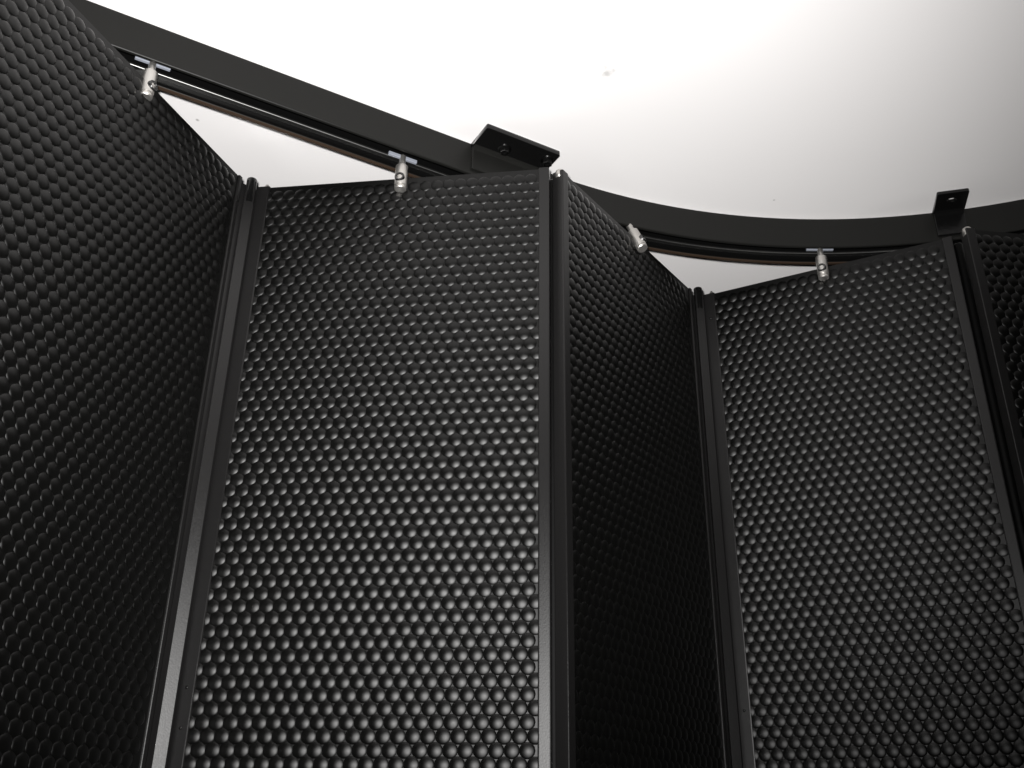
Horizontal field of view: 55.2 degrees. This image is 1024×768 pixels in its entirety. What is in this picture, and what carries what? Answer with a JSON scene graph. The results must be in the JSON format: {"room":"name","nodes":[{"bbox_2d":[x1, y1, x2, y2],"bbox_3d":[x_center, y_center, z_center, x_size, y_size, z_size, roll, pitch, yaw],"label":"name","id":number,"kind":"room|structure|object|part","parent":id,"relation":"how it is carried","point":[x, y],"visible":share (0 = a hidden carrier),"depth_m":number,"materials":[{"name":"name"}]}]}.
{"room":"room with folding partition","nodes":[
{"label":"room with folding partition","id":0,"kind":"room"},
{"bbox_2d":[88,0,1023,294],"bbox_3d":[0.206,-0.397,0.638,5.600,0.100,6.000,1,-26,0],"label":"ceiling","id":1,"kind":"structure","parent":0,"point":[785,109],"depth_m":0.83,"materials":[{"name":"white paint"}]},
{"bbox_2d":[69,0,1023,264],"bbox_3d":[-0.195,-0.283,0.731,1.966,0.035,0.429,6,-26,-11],"label":"ceiling track","id":2,"kind":"object","parent":1,"relation":"attached to","point":[200,73],"depth_m":0.89,"materials":[{"name":"black metal"}]},
{"bbox_2d":[0,0,241,767],"bbox_3d":[-0.304,0.769,0.254,0.020,2.289,0.290,-8,-27,18],"label":"panel","id":3,"kind":"object","parent":2,"relation":"hanging from","point":[117,217],"visible":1,"depth_m":0.66,"materials":[{"name":"black metal"}]},
{"bbox_3d":[-0.282,-0.248,0.767,0.006,0.012,0.006,-8,-27,18],"label":"stem","id":4,"kind":"part","parent":3,"relation":"part of","materials":[{"name":"silver metal"}]},
{"bbox_3d":[-0.562,-0.319,0.646,1.260,0.003,0.007,15,-29,-26],"label":"guide rail","id":5,"kind":"part","parent":2,"relation":"part of","materials":[{"name":"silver metal"}]},
{"bbox_2d":[145,151,555,767],"bbox_3d":[-0.117,0.830,0.374,0.280,2.289,0.026,-2,-26,5],"label":"panel","id":6,"kind":"object","parent":2,"relation":"hanging from","point":[365,578],"visible":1,"depth_m":0.73,"materials":[{"name":"black metal"}]},
{"bbox_3d":[-0.248,0.842,0.381,0.010,2.270,0.010,-2,-26,7],"label":"hinge post","id":7,"kind":"part","parent":6,"relation":"part of","materials":[{"name":"black metal"}]},
{"bbox_3d":[-0.097,-0.197,0.866,0.006,0.012,0.006,-2,-26,7],"label":"stem","id":8,"kind":"part","parent":6,"relation":"part of","materials":[{"name":"silver metal"}]},
{"bbox_3d":[0.003,-0.204,0.894,0.076,0.030,0.032,15,-29,-26],"label":"mounting bracket","id":9,"kind":"part","parent":2,"relation":"part of","materials":[{"name":"black metal"}]},
{"bbox_2d":[553,169,728,767],"bbox_3d":[0.098,0.869,0.449,0.028,2.289,0.245,-17,-31,33],"label":"panel","id":10,"kind":"object","parent":2,"relation":"hanging from","point":[638,677],"visible":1,"depth_m":0.80,"materials":[{"name":"black metal"}]},
{"bbox_3d":[0.418,-0.177,0.908,0.847,0.003,0.191,-6,-27,13],"label":"guide rail","id":11,"kind":"part","parent":2,"relation":"part of","materials":[{"name":"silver metal"}]},
{"bbox_2d":[692,236,1023,767],"bbox_3d":[0.292,0.895,0.496,0.266,2.289,0.023,-12,-28,24],"label":"panel","id":12,"kind":"object","parent":2,"relation":"hanging from","point":[866,518],"visible":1,"depth_m":0.87,"materials":[{"name":"black metal"}]},
{"bbox_3d":[0.180,0.925,0.539,0.008,2.270,0.009,2,-26,-3],"label":"hinge post","id":13,"kind":"part","parent":12,"relation":"part of","materials":[{"name":"black metal"}]},
{"bbox_3d":[0.310,-0.132,0.987,0.006,0.012,0.006,-12,-29,25],"label":"stem","id":14,"kind":"part","parent":12,"relation":"part of","materials":[{"name":"silver metal"}]},
{"bbox_3d":[0.430,-0.167,0.957,0.029,0.030,0.035,-6,-27,13],"label":"mounting bracket","id":15,"kind":"part","parent":2,"relation":"part of","materials":[{"name":"black metal"}]},
{"bbox_2d":[960,226,1023,517],"bbox_3d":[0.530,0.873,0.442,0.245,2.289,0.022,4,-26,-6],"label":"panel","id":16,"kind":"object","parent":2,"relation":"hanging from","point":[995,260],"visible":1,"depth_m":0.88,"materials":[{"name":"black metal"}]}
]}

